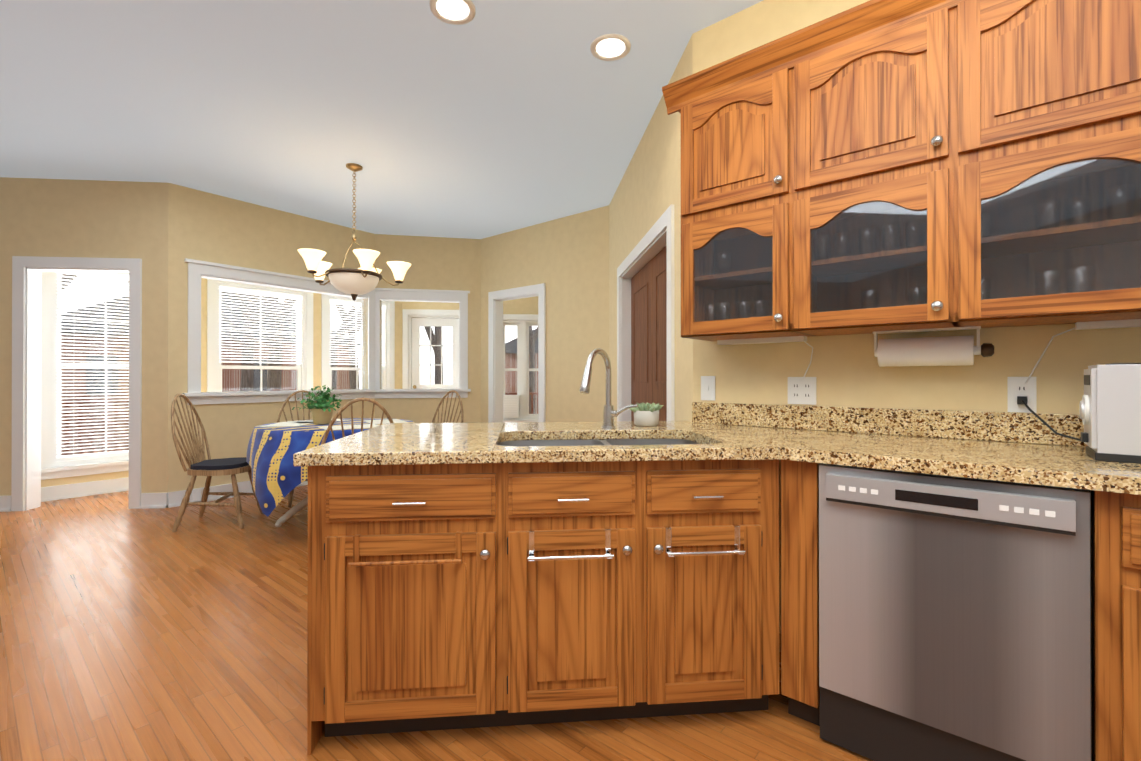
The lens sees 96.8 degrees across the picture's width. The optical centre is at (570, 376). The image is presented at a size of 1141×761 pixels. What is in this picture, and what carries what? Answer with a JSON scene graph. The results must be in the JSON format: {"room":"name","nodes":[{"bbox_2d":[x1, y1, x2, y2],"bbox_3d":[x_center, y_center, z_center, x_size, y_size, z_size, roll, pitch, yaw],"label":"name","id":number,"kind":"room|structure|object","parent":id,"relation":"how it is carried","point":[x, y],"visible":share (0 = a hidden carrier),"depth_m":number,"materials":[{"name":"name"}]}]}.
{"room":"kitchen","nodes":[
{"label":"kitchen","id":0,"kind":"room"},
{"bbox_2d":[0,177,168,495],"bbox_3d":[-4.856,-0.277,4.383,2.650,2.850,0.120,0,0,-5],"label":"wall","id":1,"kind":"structure","parent":0,"point":[77,218],"depth_m":4.40,"materials":[{"name":"paint"}]},
{"bbox_2d":[0,256,201,511],"bbox_3d":[-4.756,0.062,4.391,2.850,2.174,0.176,0,0,-5],"label":"trim","id":2,"kind":"structure","parent":1,"relation":"attached to","point":[27,271],"depth_m":4.39,"materials":[{"name":"white"}]},
{"bbox_2d":[41,278,401,486],"bbox_3d":[-3.900,-0.272,5.936,0.160,2.850,4.340,0,0,40],"label":"wall","id":3,"kind":"structure","parent":0,"point":[316,374],"depth_m":6.52,"materials":[{"name":"paint"}]},
{"bbox_2d":[41,272,128,479],"bbox_3d":[-4.602,-0.097,5.024,0.190,2.095,1.000,0,0,40],"label":"window","id":4,"kind":"structure","parent":3,"relation":"in","point":[55,464],"depth_m":4.85,"materials":[{"name":"white"}]},
{"bbox_2d":[41,477,128,501],"bbox_3d":[-3.818,1.088,5.883,0.028,0.130,4.170,0,0,40],"label":"baseboard","id":5,"kind":"structure","parent":3,"relation":"attached to","point":[59,492],"depth_m":4.86,"materials":[{"name":"white wood"}]},
{"bbox_2d":[207,279,312,391],"bbox_3d":[-3.708,-0.094,6.095,0.190,2.095,1.190,0,0,40],"label":"window","id":6,"kind":"structure","parent":3,"relation":"in","point":[303,333],"depth_m":6.06,"materials":[{"name":"white"}]},
{"bbox_2d":[321,294,394,389],"bbox_3d":[-2.940,-0.091,7.017,0.190,2.095,1.090,0,0,40],"label":"window","id":7,"kind":"structure","parent":3,"relation":"in","point":[388,344],"depth_m":6.91,"materials":[{"name":"white"}]},
{"bbox_2d":[168,183,374,491],"bbox_3d":[-2.977,-0.274,5.271,0.120,2.850,1.989,0,0,37],"label":"wall","id":8,"kind":"structure","parent":0,"point":[208,227],"depth_m":4.82,"materials":[{"name":"paint"}]},
{"bbox_2d":[168,258,375,507],"bbox_3d":[-2.983,0.050,5.262,0.250,2.202,2.169,0,0,37],"label":"trim","id":9,"kind":"structure","parent":8,"relation":"attached to","point":[198,270],"depth_m":4.89,"materials":[{"name":"white"}]},
{"bbox_2d":[0,0,762,238],"bbox_3d":[-0.907,-1.767,2.625,12.000,0.120,12.600,0,0,-5],"label":"ceiling","id":10,"kind":"structure","parent":0,"point":[493,118],"depth_m":3.13,"materials":[{"name":"grey paint"}]},
{"bbox_2d":[298,163,410,300],"bbox_3d":[-1.748,-1.157,4.130,0.851,1.090,0.829,0,0,-5],"label":"chandelier","id":11,"kind":"object","parent":10,"relation":"hanging from","point":[365,277],"visible":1,"depth_m":3.98,"materials":[{"name":"white glass"}]},
{"bbox_2d":[429,0,475,24],"bbox_3d":[-0.545,-1.703,2.346,0.210,0.008,0.210,0,0,-5],"label":"recessed light","id":12,"kind":"object","parent":10,"relation":"in","point":[457,12],"visible":1,"depth_m":2.36,"materials":[{"name":"white"}]},
{"bbox_2d":[590,34,630,60],"bbox_3d":[0.208,-1.702,2.625,0.210,0.008,0.210,0,0,-5],"label":"recessed light","id":13,"kind":"object","parent":10,"relation":"in","point":[609,47],"visible":1,"depth_m":2.62,"materials":[{"name":"white"}]},
{"bbox_2d":[375,234,480,422],"bbox_3d":[-1.730,-0.271,6.199,1.238,2.850,0.120,0,0,-11],"label":"wall","id":14,"kind":"structure","parent":0,"point":[440,263],"depth_m":6.16,"materials":[{"name":"paint"}]},
{"bbox_2d":[375,288,470,397],"bbox_3d":[-1.730,0.053,6.198,1.398,2.202,0.250,0,0,-11],"label":"trim","id":15,"kind":"structure","parent":14,"relation":"attached to","point":[460,297],"depth_m":6.12,"materials":[{"name":"white wood"}]},
{"bbox_2d":[0,447,873,760],"bbox_3d":[-0.907,1.193,2.616,12.000,0.100,12.600,0,0,-5],"label":"floor","id":16,"kind":"structure","parent":0,"point":[126,633],"depth_m":2.00,"materials":[{"name":"brown wood"}]},
{"bbox_2d":[171,393,262,531],"bbox_3d":[-2.774,0.642,3.970,0.532,1.019,0.472,0,0,-13],"label":"chair","id":17,"kind":"object","parent":16,"relation":"on","point":[201,465],"visible":0.9,"depth_m":3.85,"materials":[{"name":"brown wood"}]},
{"bbox_2d":[277,390,317,506],"bbox_3d":[-2.469,0.644,4.777,0.472,1.019,0.532,0,0,-41],"label":"chair","id":18,"kind":"object","parent":16,"relation":"on","point":[290,498],"visible":0.27,"depth_m":4.86,"materials":[{"name":"brown wood"}]},
{"bbox_2d":[246,385,413,526],"bbox_3d":[-1.871,0.608,4.096,1.347,1.081,1.344,0,0,-5],"label":"dining table","id":19,"kind":"object","parent":16,"relation":"on","point":[277,475],"visible":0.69,"depth_m":3.51,"materials":[{"name":"blue fabric"}]},
{"bbox_2d":[292,385,341,424],"bbox_3d":[-2.002,0.225,4.042,0.356,0.316,0.379,0,0,-5],"label":"table plant","id":20,"kind":"object","parent":19,"relation":"on","point":[321,414],"depth_m":4.01,"materials":[{"name":"green plant"}]},
{"bbox_2d":[321,397,393,444],"bbox_3d":[-1.405,0.639,3.321,0.472,1.019,0.532,0,0,-31],"label":"chair","id":21,"kind":"object","parent":16,"relation":"on","point":[351,402],"visible":0.1,"depth_m":3.09,"materials":[{"name":"brown wood"}]},
{"bbox_2d":[307,436,504,754],"bbox_3d":[-0.539,0.703,1.847,0.562,0.874,0.640,0,0,-5],"label":"base cabinet","id":22,"kind":"object","parent":16,"relation":"on","point":[487,574],"depth_m":1.53,"materials":[{"name":"brown wood"}]},
{"bbox_2d":[293,422,504,467],"bbox_3d":[-0.568,0.246,1.999,0.577,0.038,0.995,0,0,-5],"label":"countertop","id":23,"kind":"structure","parent":22,"relation":"on","point":[385,445],"depth_m":1.61,"materials":[{"name":"beige stone"}]},
{"bbox_2d":[501,440,620,523],"bbox_3d":[-0.067,0.365,1.876,0.416,0.200,0.476,0,0,-5],"label":"drawer","id":24,"kind":"object","parent":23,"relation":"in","point":[530,493],"depth_m":1.58,"materials":[{"name":"brown wood"}]},
{"bbox_2d":[501,421,684,439],"bbox_3d":[0.082,0.247,2.339,0.780,0.038,0.435,0,0,-5],"label":"countertop","id":25,"kind":"structure","parent":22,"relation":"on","point":[625,430],"depth_m":2.14,"materials":[{"name":"beige stone"}]},
{"bbox_2d":[579,364,637,427],"bbox_3d":[0.158,0.091,2.154,0.259,0.272,0.211,0,0,-5],"label":"faucet","id":26,"kind":"object","parent":25,"relation":"on","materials":[{"name":"silver metal"}]},
{"bbox_2d":[629,403,662,425],"bbox_3d":[0.348,0.174,2.346,0.177,0.106,0.170,0,0,-5],"label":"succulent pot","id":27,"kind":"object","parent":25,"relation":"on","point":[646,414],"visible":0.98,"depth_m":2.31,"materials":[{"name":"white ceramic"}]},
{"bbox_2d":[493,444,740,463],"bbox_3d":[0.148,0.244,1.614,0.780,0.038,0.100,0,0,-5],"label":"countertop","id":28,"kind":"structure","parent":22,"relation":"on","point":[502,453],"depth_m":1.58,"materials":[{"name":"beige stone"}]},
{"bbox_2d":[665,416,1140,494],"bbox_3d":[1.440,0.244,1.580,1.788,0.038,2.190,0,0,-5],"label":"countertop","id":29,"kind":"structure","parent":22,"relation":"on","point":[1017,451],"depth_m":1.63,"materials":[{"name":"beige stone"}]},
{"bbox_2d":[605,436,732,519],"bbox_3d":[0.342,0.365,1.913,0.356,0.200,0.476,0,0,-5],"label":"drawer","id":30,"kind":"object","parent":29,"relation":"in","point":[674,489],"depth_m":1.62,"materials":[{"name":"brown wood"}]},
{"bbox_2d":[1079,363,1140,463],"bbox_3d":[1.561,0.094,1.332,0.309,0.259,0.180,0,0,40],"label":"toaster","id":31,"kind":"object","parent":29,"relation":"on","point":[1110,409],"visible":1,"depth_m":1.33,"materials":[{"name":"white plastic"}]},
{"bbox_2d":[432,390,463,422],"bbox_3d":[-1.317,0.644,4.787,0.472,1.019,0.532,0,0,38],"label":"chair","id":32,"kind":"object","parent":16,"relation":"on","point":[442,400],"visible":0.08,"depth_m":4.96,"materials":[{"name":"brown wood"}]},
{"bbox_2d":[501,516,672,725],"bbox_3d":[-0.021,0.813,1.884,0.592,0.655,0.620,0,0,-5],"label":"base cabinet","id":33,"kind":"object","parent":16,"relation":"on","point":[587,605],"depth_m":1.58,"materials":[{"name":"brown wood"}]},
{"bbox_2d":[669,504,768,715],"bbox_3d":[0.354,0.813,1.917,0.471,0.655,0.620,0,0,-5],"label":"base cabinet","id":34,"kind":"object","parent":16,"relation":"on","point":[721,563],"depth_m":1.62,"materials":[{"name":"brown wood"}]},
{"bbox_2d":[819,463,1091,760],"bbox_3d":[1.172,0.705,1.589,0.595,0.870,0.621,0,0,40],"label":"dishwasher","id":35,"kind":"object","parent":16,"relation":"on","point":[954,618],"visible":0.98,"depth_m":1.35,"materials":[{"name":"silver metal"}]},
{"bbox_2d":[781,459,1140,760],"bbox_3d":[1.504,0.702,1.330,1.670,0.874,0.653,0,0,40],"label":"base cabinet","id":36,"kind":"object","parent":16,"relation":"on","point":[1116,614],"depth_m":1.19,"materials":[{"name":"brown wood"}]},
{"bbox_2d":[402,296,537,335],"bbox_3d":[-0.732,-0.266,7.737,3.553,2.850,0.160,0,0,-5],"label":"wall","id":37,"kind":"structure","parent":0,"point":[529,305],"depth_m":7.64,"materials":[{"name":"paint"}]},
{"bbox_2d":[402,309,458,388],"bbox_3d":[-2.017,0.083,7.591,0.946,2.151,0.178,0,0,-5],"label":"glazed door","id":38,"kind":"structure","parent":37,"relation":"in","point":[414,320],"depth_m":7.57,"materials":[{"name":"white"}]},
{"bbox_2d":[503,314,537,422],"bbox_3d":[-0.719,-0.089,7.670,0.920,1.695,0.234,0,0,-5],"label":"double window","id":39,"kind":"structure","parent":37,"relation":"in","point":[515,408],"depth_m":7.69,"materials":[{"name":"white"}]},
{"bbox_2d":[481,205,608,422],"bbox_3d":[-0.326,-0.272,5.683,1.936,2.850,0.120,0,0,40],"label":"wall","id":40,"kind":"structure","parent":0,"point":[565,259],"depth_m":5.38,"materials":[{"name":"paint"}]},
{"bbox_2d":[488,283,545,421],"bbox_3d":[-0.241,0.065,5.612,2.316,2.174,0.176,0,0,40],"label":"trim","id":41,"kind":"structure","parent":40,"relation":"attached to","point":[496,299],"depth_m":6.08,"materials":[{"name":"white wood"}]},
{"bbox_2d":[609,34,692,421],"bbox_3d":[0.560,-0.278,3.776,0.130,2.850,2.512,0,0,-5],"label":"wall","id":42,"kind":"structure","parent":0,"point":[647,194],"depth_m":3.21,"materials":[{"name":"paint"}]},
{"bbox_2d":[617,204,674,420],"bbox_3d":[0.543,0.095,3.928,0.178,2.104,2.204,0,0,-5],"label":"trim","id":43,"kind":"structure","parent":42,"relation":"attached to","point":[657,238],"depth_m":3.65,"materials":[{"name":"white wood"}]},
{"bbox_2d":[631,246,666,420],"bbox_3d":[0.586,0.141,3.660,0.090,1.986,1.451,0,0,-5],"label":"door","id":44,"kind":"structure","parent":42,"relation":"in","point":[649,332],"depth_m":3.71,"materials":[{"name":"brown wood"}]},
{"bbox_2d":[693,0,1140,633],"bbox_3d":[1.920,-0.285,1.515,3.300,2.850,0.140,0,0,40],"label":"wall","id":45,"kind":"structure","parent":0,"point":[845,370],"depth_m":2.04,"materials":[{"name":"paint"}]},
{"bbox_2d":[701,376,714,400],"label":"outlet plates","id":46,"kind":"object","parent":45,"relation":"attached to","point":[707,382],"depth_m":2.46,"materials":[{"name":"white plastic"}]},
{"bbox_2d":[674,24,833,247],"bbox_3d":[0.780,-0.955,2.155,0.533,0.613,0.336,0,0,40],"label":"upper cabinet","id":47,"kind":"object","parent":45,"relation":"attached to","point":[747,120],"depth_m":2.00,"materials":[{"name":"brown wood"}]},
{"bbox_2d":[788,377,815,404],"label":"outlet plates","id":48,"kind":"object","parent":45,"relation":"attached to","point":[799,392],"depth_m":2.18,"materials":[{"name":"white plastic"}]},
{"bbox_2d":[692,402,1087,446],"bbox_3d":[1.509,0.175,1.748,2.357,0.102,0.020,0,0,40],"label":"backsplash","id":49,"kind":"structure","parent":45,"relation":"attached to","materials":[{"name":"stone"}]},
{"bbox_2d":[814,0,985,223],"bbox_3d":[1.120,-0.955,1.871,0.620,0.613,0.336,0,0,40],"label":"upper cabinet","id":50,"kind":"object","parent":45,"relation":"attached to","point":[875,167],"depth_m":1.68,"materials":[{"name":"brown wood"}]},
{"bbox_2d":[1007,377,1081,441],"label":"outlet plates","id":51,"kind":"object","parent":45,"relation":"attached to","point":[1021,396],"depth_m":1.72,"materials":[{"name":"white plastic"}]},
{"bbox_2d":[986,0,1140,199],"bbox_3d":[1.516,-0.956,1.540,0.682,0.613,0.336,0,0,40],"label":"upper cabinet","id":52,"kind":"object","parent":45,"relation":"attached to","point":[1063,77],"depth_m":1.44,"materials":[{"name":"brown wood"}]},
{"label":"outside","id":53,"kind":"structure","parent":0,"visible":0},
{"bbox_3d":[-2.006,2.784,31.529,120.000,0.100,100.000,0,0,-5],"label":"ground","id":54,"kind":"structure","parent":53,"visible":0},
{"bbox_2d":[61,292,537,455],"bbox_3d":[-7.971,-0.633,26.213,30.967,6.700,19.885,0,0,-5],"label":"house","id":55,"kind":"structure","parent":54,"relation":"on","point":[512,358],"depth_m":17.41,"materials":[{"name":"brick"}]},
{"bbox_2d":[62,274,537,413],"bbox_3d":[-6.185,-4.324,13.123,23.162,14.020,16.287,0,0,-5],"label":"trees","id":56,"kind":"object","parent":54,"relation":"on","point":[245,374],"depth_m":11.68,"materials":[{"name":"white plant"}]},
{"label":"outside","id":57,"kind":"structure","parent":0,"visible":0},
{"bbox_2d":[62,389,537,454],"bbox_3d":[-2.929,0.792,7.195,11.706,1.170,7.957,0,0,-5],"label":"deck","id":58,"kind":"object","parent":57,"point":[127,417],"depth_m":6.89,"materials":[{"name":"brown wood"}]}
]}

